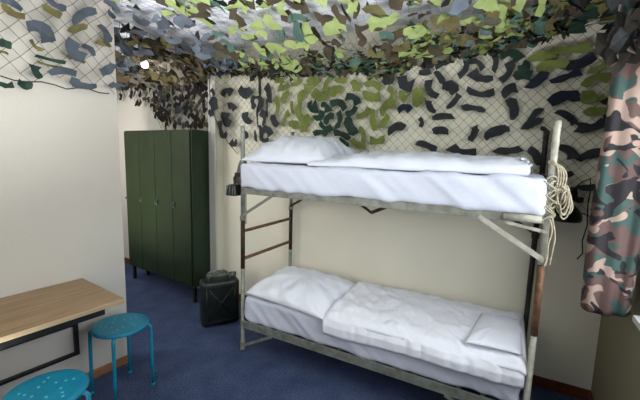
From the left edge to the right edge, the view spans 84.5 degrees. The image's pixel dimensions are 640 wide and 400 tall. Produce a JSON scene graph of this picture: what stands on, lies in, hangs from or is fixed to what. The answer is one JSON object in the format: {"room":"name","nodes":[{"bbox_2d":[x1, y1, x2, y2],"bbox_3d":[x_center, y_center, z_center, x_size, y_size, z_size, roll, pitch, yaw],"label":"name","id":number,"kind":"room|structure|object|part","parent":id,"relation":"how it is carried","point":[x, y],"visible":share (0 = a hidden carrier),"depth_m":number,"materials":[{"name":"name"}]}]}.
{"room":"dormitory","nodes":[
{"label":"dormitory","id":0,"kind":"room"},
{"bbox_2d":[0,0,126,399],"bbox_3d":[-2.209,0.061,1.296,0.120,2.520,2.820,7,9,34],"label":"wall","id":1,"kind":"structure","parent":0,"point":[61,221],"depth_m":2.11,"materials":[{"name":"beige paint"}]},
{"bbox_2d":[0,0,119,93],"bbox_3d":[-1.982,-0.869,1.277,0.057,0.698,2.420,7,9,34],"label":"net","id":2,"kind":"object","parent":1,"relation":"attached to","point":[46,33],"visible":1,"depth_m":2.01,"materials":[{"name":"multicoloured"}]},
{"bbox_2d":[0,278,124,385],"bbox_3d":[-1.637,0.822,1.689,0.526,0.493,1.131,7,9,34],"label":"table","id":3,"kind":"object","parent":1,"relation":"attached to","point":[31,315],"visible":1,"depth_m":1.87,"materials":[{"name":"brown wood"}]},
{"bbox_3d":[-1.632,0.627,1.657,0.460,0.042,0.960,7,9,34],"label":"support rail","id":4,"kind":"part","parent":3,"relation":"part of","materials":[{"name":"black metal"}]},
{"bbox_2d":[86,355,127,378],"bbox_3d":[-2.178,1.283,1.435,0.012,0.062,2.780,7,9,34],"label":"baseboard","id":5,"kind":"structure","parent":1,"relation":"attached to","point":[106,368],"depth_m":2.45,"materials":[{"name":"brown wood"}]},
{"bbox_2d":[117,65,207,287],"bbox_3d":[-2.326,-0.369,4.549,3.135,2.520,0.120,7,9,33],"label":"wall","id":6,"kind":"structure","parent":0,"point":[131,117],"depth_m":4.33,"materials":[{"name":"beige paint"}]},
{"bbox_2d":[216,50,223,275],"bbox_3d":[-1.025,-0.218,3.674,0.075,2.520,0.215,6,8,28],"label":"wall","id":7,"kind":"structure","parent":0,"point":[220,189],"depth_m":3.60,"materials":[{"name":"beige paint"}]},
{"bbox_2d":[208,49,217,276],"bbox_3d":[-1.083,-0.206,3.572,0.092,2.520,0.021,6,8,28],"label":"trim","id":8,"kind":"structure","parent":7,"relation":"attached to","point":[212,125],"depth_m":3.57,"materials":[{"name":"grey paint"}]},
{"bbox_2d":[76,262,581,399],"bbox_3d":[-1.818,1.274,2.209,6.430,0.100,4.670,6,8,28],"label":"floor","id":9,"kind":"structure","parent":0,"point":[193,361],"depth_m":2.55,"materials":[{"name":"blue carpet"}]},
{"bbox_2d":[2,369,90,399],"bbox_3d":[-1.249,1.087,1.633,0.326,0.452,0.326,7,9,36],"label":"stool","id":10,"kind":"object","parent":9,"relation":"on","point":[64,384],"visible":1,"depth_m":1.62,"materials":[{"name":"teal paint"}]},
{"bbox_3d":[-1.107,1.095,1.655,0.088,0.438,0.021,0,8,-8],"label":"leg","id":11,"kind":"part","parent":10,"relation":"part of","materials":[{"name":"teal paint"}]},
{"bbox_2d":[88,313,155,399],"bbox_3d":[-1.267,1.005,2.257,0.326,0.452,0.326,6,8,28],"label":"stool","id":12,"kind":"object","parent":9,"relation":"on","point":[114,327],"visible":0.99,"depth_m":2.21,"materials":[{"name":"teal paint"}]},
{"bbox_3d":[-1.405,1.013,2.217,0.088,0.438,0.021,-1,8,-16],"label":"leg","id":13,"kind":"part","parent":12,"relation":"part of","materials":[{"name":"teal paint"}]},
{"bbox_3d":[-1.227,1.031,2.121,0.021,0.438,0.088,-1,8,-16],"label":"leg","id":14,"kind":"part","parent":12,"relation":"part of","materials":[{"name":"teal paint"}]},
{"bbox_3d":[-1.261,0.790,2.229,0.326,0.020,0.326,6,8,28],"label":"seat","id":15,"kind":"part","parent":12,"relation":"part of","materials":[{"name":"teal paint"}]},
{"bbox_3d":[-1.308,0.992,2.394,0.021,0.438,0.088,-1,8,-16],"label":"leg","id":16,"kind":"part","parent":12,"relation":"part of","materials":[{"name":"teal paint"}]},
{"bbox_3d":[-1.129,1.010,2.298,0.088,0.438,0.021,-1,8,-16],"label":"leg","id":17,"kind":"part","parent":12,"relation":"part of","materials":[{"name":"teal paint"}]},
{"bbox_2d":[124,129,209,302],"bbox_3d":[-1.696,0.126,3.884,1.205,1.747,0.285,7,9,33],"label":"locker","id":18,"kind":"object","parent":9,"relation":"on","point":[167,197],"visible":0.98,"depth_m":3.65,"materials":[{"name":"green metal"}]},
{"bbox_3d":[-2.122,0.008,4.025,0.287,1.550,0.018,7,9,33],"label":"door","id":19,"kind":"part","parent":18,"relation":"part of","materials":[{"name":"green paint"}]},
{"bbox_3d":[-2.228,0.860,4.240,0.030,0.170,0.030,7,9,33],"label":"leg","id":20,"kind":"part","parent":18,"relation":"part of","materials":[{"name":"black metal"}]},
{"bbox_3d":[-1.876,0.036,3.864,0.287,1.550,0.018,7,9,33],"label":"door","id":21,"kind":"part","parent":18,"relation":"part of","materials":[{"name":"green paint"}]},
{"bbox_3d":[-1.630,0.064,3.703,0.287,1.550,0.018,7,9,33],"label":"door","id":22,"kind":"part","parent":18,"relation":"part of","materials":[{"name":"green paint"}]},
{"bbox_3d":[-1.385,0.092,3.542,0.287,1.550,0.018,7,9,33],"label":"door","id":23,"kind":"part","parent":18,"relation":"part of","materials":[{"name":"green paint"}]},
{"bbox_3d":[-1.283,0.968,3.620,0.030,0.170,0.030,7,9,33],"label":"leg","id":24,"kind":"part","parent":18,"relation":"part of","materials":[{"name":"black metal"}]},
{"bbox_2d":[199,269,238,326],"bbox_3d":[-0.913,0.879,3.200,0.330,0.475,0.188,-2,8,-28],"label":"jerrycan","id":25,"kind":"object","parent":9,"relation":"on","point":[219,295],"visible":1,"depth_m":3.13,"materials":[{"name":"metal"}]},
{"bbox_3d":[-0.934,0.674,3.209,0.205,0.071,0.020,-2,8,-28],"label":"handle","id":26,"kind":"part","parent":25,"relation":"part of","materials":[{"name":"metal"}]},
{"bbox_3d":[-0.914,0.679,3.170,0.205,0.071,0.020,-2,8,-28],"label":"handle","id":27,"kind":"part","parent":25,"relation":"part of","materials":[{"name":"metal"}]},
{"bbox_3d":[-0.893,0.685,3.130,0.205,0.071,0.020,-2,8,-28],"label":"handle","id":28,"kind":"part","parent":25,"relation":"part of","materials":[{"name":"metal"}]},
{"bbox_2d":[240,120,561,399],"bbox_3d":[0.405,0.374,2.489,1.951,1.735,0.721,6,8,28],"label":"bunk bed","id":29,"kind":"object","parent":9,"relation":"on","point":[448,391],"visible":0.52,"depth_m":2.14,"materials":[{"name":"grey metal"}]},
{"bbox_2d":[226,172,240,195],"bbox_3d":[-0.624,-0.118,2.632,0.139,0.175,0.094,6,8,28],"label":"reading lamp","id":30,"kind":"object","parent":29,"relation":"attached to","point":[234,189],"visible":0.92,"depth_m":2.62,"materials":[{"name":"black metal"}]},
{"bbox_3d":[-0.645,-0.076,2.655,0.088,0.085,0.083,6,8,28],"label":"lamp shade","id":31,"kind":"part","parent":30,"relation":"part of","materials":[{"name":"black metal"}]},
{"bbox_2d":[236,160,246,184],"bbox_3d":[-0.583,-0.214,2.673,0.111,0.197,0.070,7,9,36],"label":"pouch","id":32,"kind":"object","parent":29,"relation":"hanging from","point":[238,179],"visible":0.24,"depth_m":2.66,"materials":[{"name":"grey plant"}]},
{"bbox_3d":[-0.583,0.323,2.664,0.042,1.735,0.042,6,8,28],"label":"post","id":33,"kind":"part","parent":29,"relation":"part of","materials":[{"name":"grey metal"}]},
{"bbox_3d":[-0.269,0.257,3.235,0.042,1.735,0.042,6,8,28],"label":"post","id":34,"kind":"part","parent":29,"relation":"part of","materials":[{"name":"grey metal"}]},
{"bbox_3d":[0.236,1.035,2.296,1.883,0.060,0.047,6,8,28],"label":"rail","id":35,"kind":"part","parent":29,"relation":"part of","materials":[{"name":"grey metal"}]},
{"bbox_2d":[244,294,520,399],"bbox_3d":[0.384,0.882,2.555,1.874,0.228,0.679,6,8,28],"label":"mattress","id":36,"kind":"object","parent":29,"relation":"on","point":[258,310],"visible":0.17,"depth_m":2.27,"materials":[{"name":"grey fabric"}]},
{"bbox_2d":[245,266,355,318],"bbox_3d":[-0.131,0.661,2.778,0.787,0.150,0.675,6,8,28],"label":"pillow","id":37,"kind":"object","parent":36,"relation":"on","point":[313,292],"visible":0.94,"depth_m":2.61,"materials":[{"name":"white fabric"}]},
{"bbox_2d":[322,281,526,387],"bbox_3d":[0.683,0.810,2.348,1.190,0.202,0.717,6,8,28],"label":"duvet","id":38,"kind":"object","parent":36,"relation":"on","point":[432,329],"visible":0.9,"depth_m":2.17,"materials":[{"name":"white fabric"}]},
{"bbox_2d":[465,313,521,354],"bbox_3d":[1.030,0.755,2.078,0.278,0.048,0.480,6,8,28],"label":"folded towel","id":39,"kind":"object","parent":38,"relation":"on","point":[491,330],"visible":0.98,"depth_m":1.98,"materials":[{"name":"white fabric"}]},
{"bbox_3d":[0.264,0.011,2.161,1.883,0.046,0.047,6,8,28],"label":"rail","id":40,"kind":"part","parent":29,"relation":"part of","materials":[{"name":"grey metal"}]},
{"bbox_2d":[240,162,547,215],"bbox_3d":[0.405,-0.129,2.410,1.927,0.215,0.703,6,8,28],"label":"mattress","id":41,"kind":"object","parent":29,"relation":"on","point":[509,193],"visible":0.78,"depth_m":1.98,"materials":[{"name":"grey fabric"}]},
{"bbox_2d":[241,135,356,163],"bbox_3d":[-0.101,-0.379,2.647,0.740,0.210,0.625,6,8,28],"label":"pillow","id":42,"kind":"object","parent":41,"relation":"on","point":[295,149],"visible":0.73,"depth_m":2.44,"materials":[{"name":"white fabric"}]},
{"bbox_2d":[307,150,532,175],"bbox_3d":[0.620,-0.254,2.264,1.268,0.129,0.625,6,8,28],"label":"duvet","id":43,"kind":"object","parent":41,"relation":"on","point":[412,160],"visible":0.99,"depth_m":1.96,"materials":[{"name":"white fabric"}]},
{"bbox_3d":[1.403,0.422,2.332,0.042,1.735,0.042,6,8,28],"label":"post","id":44,"kind":"part","parent":29,"relation":"part of","materials":[{"name":"metal"}]},
{"bbox_3d":[1.089,0.488,1.762,0.042,1.735,0.042,6,8,28],"label":"post","id":45,"kind":"part","parent":29,"relation":"part of","materials":[{"name":"paint"}]},
{"bbox_2d":[542,159,572,265],"bbox_3d":[1.128,0.066,1.687,0.132,0.516,0.068,6,8,28],"label":"rope","id":46,"kind":"object","parent":29,"relation":"attached to","point":[559,189],"visible":0.88,"depth_m":1.66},
{"bbox_2d":[113,0,560,66],"bbox_3d":[-1.745,-1.323,1.869,6.430,0.100,4.670,6,8,28],"label":"ceiling","id":47,"kind":"structure","parent":0,"point":[122,17],"depth_m":2.58,"materials":[{"name":"white paint"}]},
{"bbox_2d":[141,36,148,67],"bbox_3d":[-1.558,-1.303,3.128,0.100,0.256,0.100,6,8,28],"label":"ceiling lamp","id":48,"kind":"object","parent":47,"relation":"attached to","point":[144,64],"visible":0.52,"depth_m":3.12,"materials":[{"name":"white glass"}]},
{"bbox_3d":[-1.561,-1.209,3.140,0.066,0.066,0.066,6,8,28],"label":"globe","id":49,"kind":"part","parent":48,"relation":"part of","materials":[{"name":"white glass"}]},
{"bbox_2d":[114,20,210,129],"bbox_3d":[-1.719,-1.090,3.628,1.032,0.725,2.613,-3,9,-30],"label":"net","id":50,"kind":"object","parent":47,"relation":"hanging from","point":[169,64],"visible":0.91,"depth_m":3.42,"materials":[{"name":"black"}]},
{"bbox_2d":[103,0,618,81],"bbox_3d":[-0.440,-0.952,1.181,3.244,0.414,3.627,6,8,28],"label":"net","id":51,"kind":"object","parent":47,"relation":"hanging from","point":[481,40],"visible":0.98,"depth_m":2.23,"materials":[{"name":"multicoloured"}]},
{"bbox_2d":[580,0,639,316],"bbox_3d":[1.396,-0.287,1.587,0.224,1.667,0.130,4,8,16],"label":"curtain","id":52,"kind":"object","parent":47,"relation":"hanging from","point":[612,252],"visible":0.91,"depth_m":1.60,"materials":[{"name":"fabric"}]},
{"bbox_2d":[595,0,639,122],"bbox_3d":[1.489,-0.765,1.716,0.327,0.834,0.804,6,8,28],"label":"net","id":53,"kind":"object","parent":47,"relation":"hanging from","point":[624,31],"visible":0.48,"depth_m":1.48,"materials":[{"name":"black"}]},
{"bbox_2d":[222,1,611,389],"bbox_3d":[0.385,-0.086,2.967,3.280,2.520,0.120,6,8,28],"label":"wall","id":54,"kind":"structure","parent":0,"point":[445,256],"depth_m":2.62,"materials":[{"name":"beige paint"}]},
{"bbox_2d":[208,20,610,216],"bbox_3d":[0.355,-0.633,2.798,3.216,1.228,0.128,5,8,26],"label":"net","id":55,"kind":"object","parent":54,"relation":"attached to","point":[523,72],"visible":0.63,"depth_m":2.50,"materials":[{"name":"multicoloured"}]},
{"bbox_2d":[239,294,590,399],"bbox_3d":[0.394,1.140,3.028,3.110,0.075,0.013,6,8,28],"label":"baseboard","id":56,"kind":"structure","parent":54,"relation":"attached to","point":[556,386],"depth_m":2.36,"materials":[{"name":"brown wood"}]},
{"bbox_2d":[551,178,590,259],"bbox_3d":[1.513,0.122,2.160,0.250,0.515,0.170,-5,10,-42],"label":"reading lamp","id":57,"kind":"object","parent":54,"relation":"attached to","point":[575,216],"visible":0.59,"depth_m":2.09,"materials":[{"name":"black metal"}]},
{"bbox_3d":[1.485,0.068,2.126,0.170,0.115,0.170,6,8,28],"label":"lamp shade","id":58,"kind":"part","parent":57,"relation":"part of","materials":[{"name":"black"}]},
{"bbox_3d":[1.525,-0.028,2.151,0.059,0.100,0.130,6,8,28],"label":"arm","id":59,"kind":"part","parent":57,"relation":"part of","materials":[{"name":"black"}]},
{"bbox_3d":[1.614,0.119,2.200,0.102,0.515,0.011,5,8,22],"label":"cord","id":60,"kind":"part","parent":57,"relation":"part of","materials":[{"name":"black plastic"}]},
{"bbox_2d":[591,261,639,399],"bbox_3d":[0.884,0.270,0.363,0.120,2.520,4.250,6,8,28],"label":"wall","id":61,"kind":"structure","parent":0,"point":[616,373],"depth_m":1.83,"materials":[{"name":"beige paint"}]},
{"bbox_2d":[588,391,593,399],"bbox_3d":[0.789,1.476,0.548,0.012,0.075,3.997,6,8,28],"label":"baseboard","id":62,"kind":"structure","parent":61,"relation":"attached to","point":[590,397],"depth_m":2.25,"materials":[{"name":"brown wood"}]},
{"bbox_2d":[632,315,639,330],"bbox_3d":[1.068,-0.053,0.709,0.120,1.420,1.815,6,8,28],"label":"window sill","id":63,"kind":"structure","parent":61,"relation":"in","point":[636,319],"depth_m":1.57,"materials":[{"name":"white"}]}
]}

